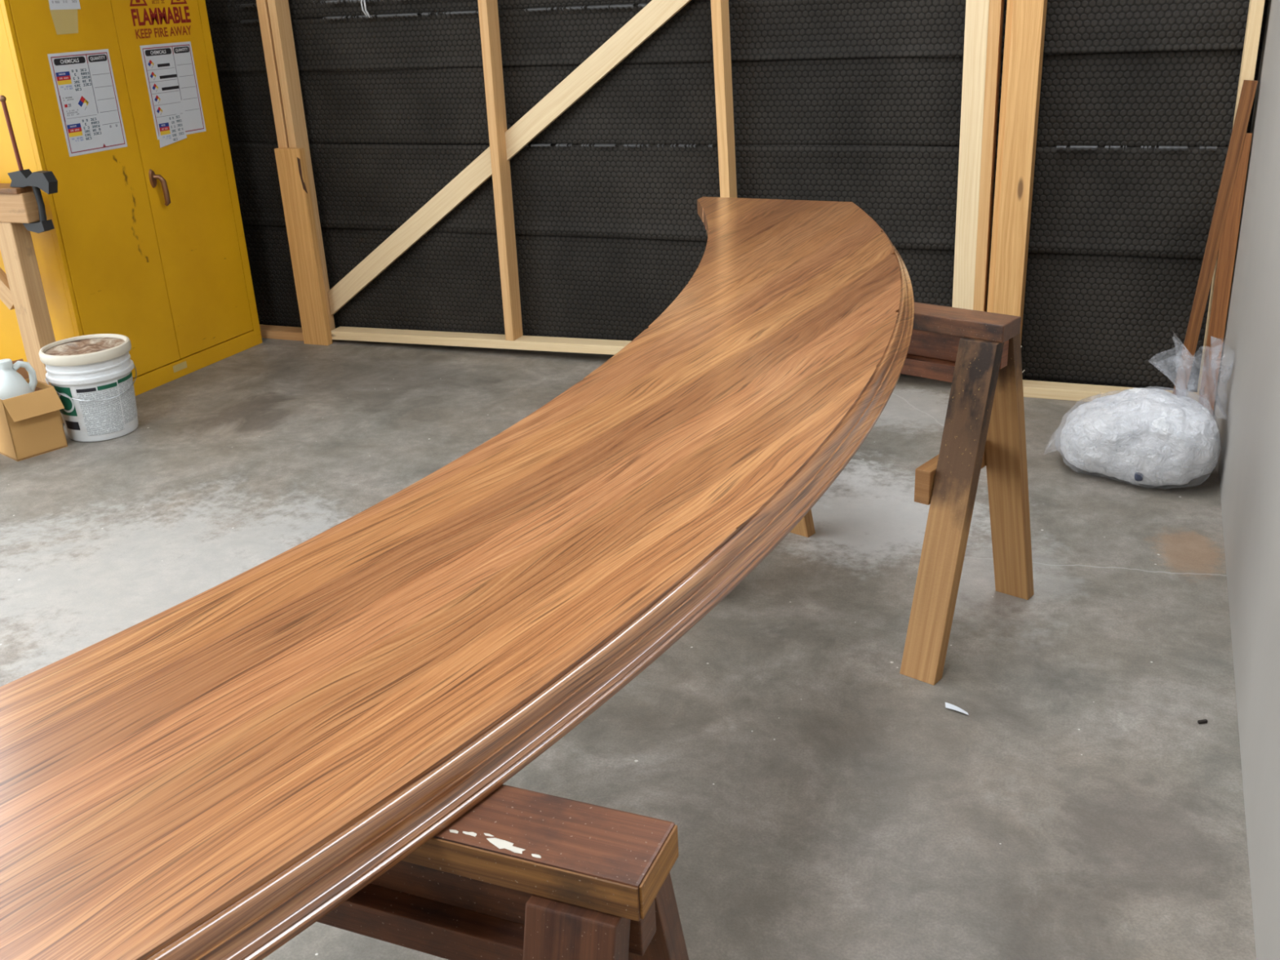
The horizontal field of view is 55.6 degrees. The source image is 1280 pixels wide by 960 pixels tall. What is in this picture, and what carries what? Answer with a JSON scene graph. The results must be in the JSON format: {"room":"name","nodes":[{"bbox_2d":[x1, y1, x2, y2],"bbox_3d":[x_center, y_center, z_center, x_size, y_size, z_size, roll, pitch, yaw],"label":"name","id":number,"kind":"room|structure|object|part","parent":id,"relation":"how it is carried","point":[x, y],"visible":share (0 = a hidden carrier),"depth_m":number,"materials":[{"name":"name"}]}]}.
{"room":"woodworking shop","nodes":[
{"label":"woodworking shop","id":0,"kind":"room"},
{"bbox_2d":[0,337,1256,959],"bbox_3d":[-1.853,0.993,1.784,5.375,0.120,8.510,6,24,21],"label":"floor","id":1,"kind":"structure","parent":0,"point":[825,801],"depth_m":2.74,"materials":[{"name":"concrete"}]},
{"bbox_2d":[0,182,63,423],"bbox_3d":[-2.574,-0.673,4.616,0.965,0.887,0.112,6,24,21],"label":"trestle","id":2,"kind":"object","parent":1,"relation":"on","point":[21,289],"visible":0.57,"depth_m":4.42,"materials":[{"name":"brown wood"}]},
{"bbox_2d":[0,95,57,233],"bbox_3d":[-2.120,-1.096,4.229,0.187,0.468,0.053,6,24,21],"label":"clamp","id":3,"kind":"object","parent":2,"relation":"attached to","point":[45,180],"visible":1,"depth_m":4.23,"materials":[{"name":"grey metal"}]},
{"bbox_2d":[0,358,67,461],"bbox_3d":[-2.207,-0.242,4.300,0.247,0.295,0.231,16,29,38],"label":"cardboard box","id":4,"kind":"object","parent":1,"relation":"on","point":[31,425],"visible":0.87,"depth_m":4.26,"materials":[{"name":"brown cardboard"}]},
{"bbox_3d":[-2.254,-0.190,4.269,0.190,0.225,0.004,16,29,38],"label":"panel","id":5,"kind":"part","parent":4,"relation":"part of","materials":[{"name":"cardboard"}]},
{"bbox_2d":[0,358,37,399],"bbox_3d":[-2.209,-0.269,4.307,0.139,0.325,0.127,-6,22,-8],"label":"plastic jug","id":6,"kind":"object","parent":4,"relation":"on","point":[12,384],"visible":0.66,"depth_m":4.25,"materials":[{"name":"white plastic"}]},
{"bbox_3d":[-2.183,-0.364,4.312,0.027,0.128,0.077,16,29,38],"label":"handle","id":7,"kind":"part","parent":6,"relation":"part of","materials":[{"name":"white plastic"}]},
{"bbox_3d":[-2.139,-0.245,4.391,0.190,0.225,0.004,16,29,38],"label":"panel","id":8,"kind":"part","parent":4,"relation":"part of","materials":[{"name":"cardboard"}]},
{"bbox_2d":[39,333,137,441],"bbox_3d":[-1.999,-0.336,4.452,0.307,0.334,0.307,6,24,21],"label":"bucket","id":9,"kind":"object","parent":1,"relation":"on","point":[91,375],"visible":0.98,"depth_m":4.36,"materials":[{"name":"white plastic"}]},
{"bbox_3d":[-2.073,-0.287,4.360,0.122,0.110,0.021,13,27,34],"label":"green panel","id":10,"kind":"part","parent":9,"relation":"part of","materials":[{"name":"green plastic"}]},
{"bbox_3d":[-2.006,-0.472,4.396,0.307,0.038,0.307,6,24,21],"label":"lid","id":11,"kind":"part","parent":9,"relation":"part of","materials":[{"name":"white plastic"}]},
{"bbox_2d":[0,0,262,395],"bbox_3d":[-2.152,-1.236,4.919,0.508,1.660,1.005,6,24,21],"label":"tall cabinet","id":12,"kind":"object","parent":1,"relation":"on","point":[121,100],"visible":0.97,"depth_m":4.77,"materials":[{"name":"yellow metal"}]},
{"bbox_2d":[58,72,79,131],"bbox_3d":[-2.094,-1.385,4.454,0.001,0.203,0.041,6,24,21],"label":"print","id":13,"kind":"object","parent":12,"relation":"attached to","point":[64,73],"depth_m":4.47},
{"bbox_2d":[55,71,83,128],"bbox_3d":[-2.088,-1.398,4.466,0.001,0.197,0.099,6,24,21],"label":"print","id":14,"kind":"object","parent":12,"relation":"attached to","point":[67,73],"depth_m":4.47},
{"bbox_2d":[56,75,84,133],"bbox_3d":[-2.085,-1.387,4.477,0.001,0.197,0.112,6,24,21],"label":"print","id":15,"kind":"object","parent":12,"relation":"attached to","point":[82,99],"depth_m":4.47},
{"bbox_2d":[57,79,88,137],"bbox_3d":[-2.082,-1.376,4.488,0.001,0.197,0.125,6,24,21],"label":"print","id":16,"kind":"object","parent":12,"relation":"attached to","point":[64,82],"depth_m":4.48},
{"bbox_2d":[53,54,106,120],"bbox_3d":[-2.060,-1.459,4.518,0.001,0.219,0.261,6,24,21],"label":"print","id":17,"kind":"object","parent":12,"relation":"attached to","point":[82,60],"depth_m":4.47},
{"bbox_2d":[66,62,117,127],"bbox_3d":[-2.057,-1.429,4.535,0.001,0.237,0.249,6,24,21],"label":"print","id":18,"kind":"object","parent":12,"relation":"attached to","point":[87,63],"depth_m":4.56},
{"bbox_3d":[-2.065,-1.133,4.630,0.020,1.532,0.461,6,24,21],"label":"door","id":19,"kind":"part","parent":12,"relation":"part of","materials":[{"name":"yellow metal"}]},
{"bbox_3d":[-1.949,-1.206,4.862,0.010,0.075,0.030,6,24,21],"label":"handle","id":20,"kind":"part","parent":12,"relation":"part of","materials":[{"name":"gold metal"}]},
{"bbox_2d":[147,62,159,113],"bbox_3d":[-1.929,-1.556,4.821,0.001,0.195,0.017,6,24,21],"label":"print","id":21,"kind":"object","parent":12,"relation":"attached to","point":[148,64],"depth_m":4.82},
{"bbox_2d":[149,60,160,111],"bbox_3d":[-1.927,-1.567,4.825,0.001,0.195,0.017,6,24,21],"label":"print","id":22,"kind":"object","parent":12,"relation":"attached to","point":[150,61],"depth_m":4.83},
{"bbox_2d":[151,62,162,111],"bbox_3d":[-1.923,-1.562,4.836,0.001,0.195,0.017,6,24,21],"label":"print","id":23,"kind":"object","parent":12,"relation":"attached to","point":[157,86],"depth_m":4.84},
{"bbox_3d":[-1.922,-1.165,4.887,0.049,0.128,0.028,-9,23,-15],"label":"lever","id":24,"kind":"part","parent":12,"relation":"part of","materials":[{"name":"gold metal"}]},
{"bbox_2d":[159,122,168,128],"bbox_3d":[-1.916,-1.428,4.888,0.001,0.015,0.055,6,24,21],"label":"print","id":25,"kind":"object","parent":12,"relation":"attached to","point":[166,124],"depth_m":4.89},
{"bbox_2d":[159,126,169,131],"bbox_3d":[-1.915,-1.415,4.894,0.001,0.015,0.055,6,24,21],"label":"print","id":26,"kind":"object","parent":12,"relation":"attached to","point":[168,128],"depth_m":4.89},
{"bbox_2d":[160,129,170,135],"bbox_3d":[-1.914,-1.401,4.899,0.001,0.015,0.055,6,24,21],"label":"print","id":27,"kind":"object","parent":12,"relation":"attached to","point":[165,132],"depth_m":4.90},
{"bbox_2d":[145,46,189,90],"bbox_3d":[-1.890,-1.657,4.894,0.001,0.157,0.249,6,24,21],"label":"print","id":28,"kind":"object","parent":12,"relation":"attached to","point":[167,51],"depth_m":4.87},
{"bbox_2d":[147,53,199,117],"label":"print","id":29,"kind":"object","parent":12,"relation":"attached to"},
{"bbox_3d":[-1.888,-1.305,5.030,0.020,1.532,0.470,6,24,21],"label":"door","id":30,"kind":"part","parent":12,"relation":"part of","materials":[{"name":"yellow metal"}]},
{"bbox_2d":[316,784,688,959],"bbox_3d":[-0.325,0.630,1.326,0.777,0.762,0.522,6,24,21],"label":"sawhorse","id":31,"kind":"object","parent":1,"relation":"on","point":[522,874],"visible":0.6,"depth_m":1.08,"materials":[{"name":"brown wood"}]},
{"bbox_3d":[-0.075,0.734,1.095,0.085,0.722,0.242,6,24,21],"label":"leg","id":32,"kind":"part","parent":31,"relation":"part of","materials":[{"name":"brown wood"}]},
{"bbox_3d":[0.031,0.631,1.334,0.085,0.722,0.242,6,24,21],"label":"leg","id":33,"kind":"part","parent":31,"relation":"part of","materials":[{"name":"brown wood"}]},
{"bbox_2d":[790,302,1034,684],"bbox_3d":[0.519,-0.061,2.918,0.735,0.760,0.522,16,28,38],"label":"sawhorse","id":34,"kind":"object","parent":1,"relation":"on","point":[979,353],"visible":0.6,"depth_m":2.65,"materials":[{"name":"brown wood"}]},
{"bbox_2d":[0,196,914,959],"bbox_3d":[-0.408,0.010,1.785,1.234,0.044,4.723,10,25,28],"label":"countertop","id":35,"kind":"structure","parent":34,"relation":"on","point":[211,776],"depth_m":1.33,"materials":[{"name":"brown wood"}]},
{"bbox_3d":[0.367,-0.155,3.218,0.085,0.722,0.242,16,28,38],"label":"leg","id":36,"kind":"part","parent":34,"relation":"part of","materials":[{"name":"brown wood"}]},
{"bbox_3d":[0.673,0.069,2.633,0.085,0.722,0.242,16,28,38],"label":"leg","id":37,"kind":"part","parent":34,"relation":"part of","materials":[{"name":"brown wood"}]},
{"bbox_3d":[0.854,-0.019,2.828,0.085,0.722,0.242,16,28,38],"label":"leg","id":38,"kind":"part","parent":34,"relation":"part of","materials":[{"name":"brown wood"}]},
{"bbox_2d":[945,702,968,715],"bbox_3d":[0.665,0.483,2.563,0.016,0.004,0.064,-20,28,-36],"label":"paper scrap","id":39,"kind":"object","parent":1,"relation":"on","point":[948,705],"visible":1,"depth_m":2.56,"materials":[{"name":"white paper"}]},
{"bbox_2d":[1060,387,1220,486],"bbox_3d":[1.488,-0.220,3.647,0.505,0.415,0.385,6,24,21],"label":"plastic bag","id":40,"kind":"object","parent":1,"relation":"on","point":[1151,437],"visible":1,"depth_m":3.55,"materials":[{"name":"white plastic"}]},
{"bbox_2d":[1197,719,1207,724],"bbox_3d":[1.150,0.494,2.482,0.019,0.006,0.006,-6,22,-8],"label":"chip","id":41,"kind":"object","parent":1,"relation":"on","point":[1203,721],"visible":1,"depth_m":2.48,"materials":[{"name":"black"}]},
{"bbox_2d":[1172,80,1257,396],"bbox_3d":[1.870,-0.738,3.979,0.139,1.090,0.024,1,23,9],"label":"trim board","id":42,"kind":"object","parent":1,"relation":"on","point":[1246,100],"visible":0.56,"depth_m":3.95,"materials":[{"name":"brown wood"}]},
{"bbox_2d":[1198,133,1252,415],"bbox_3d":[1.916,-0.659,3.989,0.050,0.928,0.039,6,24,21],"label":"trim board","id":43,"kind":"object","parent":1,"relation":"on","point":[1228,246],"visible":0.76,"depth_m":3.99,"materials":[{"name":"brown wood"}]},
{"bbox_2d":[204,0,1268,402],"bbox_3d":[-0.395,-2.439,4.426,5.025,4.100,0.303,6,24,21],"label":"wall","id":44,"kind":"structure","parent":0,"point":[344,118],"depth_m":4.56,"materials":[{"name":"black plastic"}]},
{"bbox_3d":[-1.558,-2.076,5.000,0.046,3.100,0.060,6,24,21],"label":"post trim","id":45,"kind":"part","parent":44,"relation":"part of","materials":[{"name":"brown wood"}]},
{"bbox_3d":[-2.055,-0.731,5.816,1.195,0.038,0.089,6,24,21],"label":"sill plate","id":46,"kind":"part","parent":44,"relation":"part of","materials":[{"name":"brown wood"}]},
{"bbox_3d":[-1.504,-2.076,4.993,0.038,3.100,0.089,6,24,21],"label":"post","id":47,"kind":"part","parent":44,"relation":"part of","materials":[{"name":"brown wood"}]},
{"bbox_2d":[328,0,1004,355],"bbox_3d":[-0.124,-1.533,4.616,2.896,2.221,0.090,6,24,21],"label":"wooden frame","id":48,"kind":"object","parent":44,"relation":"attached to","point":[984,19],"visible":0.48,"depth_m":4.66,"materials":[{"name":"beige wood"}]},
{"bbox_3d":[-0.068,-0.546,5.014,2.866,0.089,0.089,6,24,21],"label":"rail","id":49,"kind":"part","parent":48,"relation":"part of","materials":[{"name":"brown wood"}]},
{"bbox_3d":[1.684,-0.303,4.330,0.653,0.038,0.089,6,24,21],"label":"sill plate","id":50,"kind":"part","parent":44,"relation":"part of","materials":[{"name":"brown wood"}]},
{"bbox_2d":[1213,0,1279,959],"bbox_3d":[0.445,-0.677,0.017,0.120,4.100,8.460,6,24,21],"label":"wall","id":51,"kind":"structure","parent":0,"point":[1246,408],"depth_m":2.69,"materials":[{"name":"white paint"}]}
]}

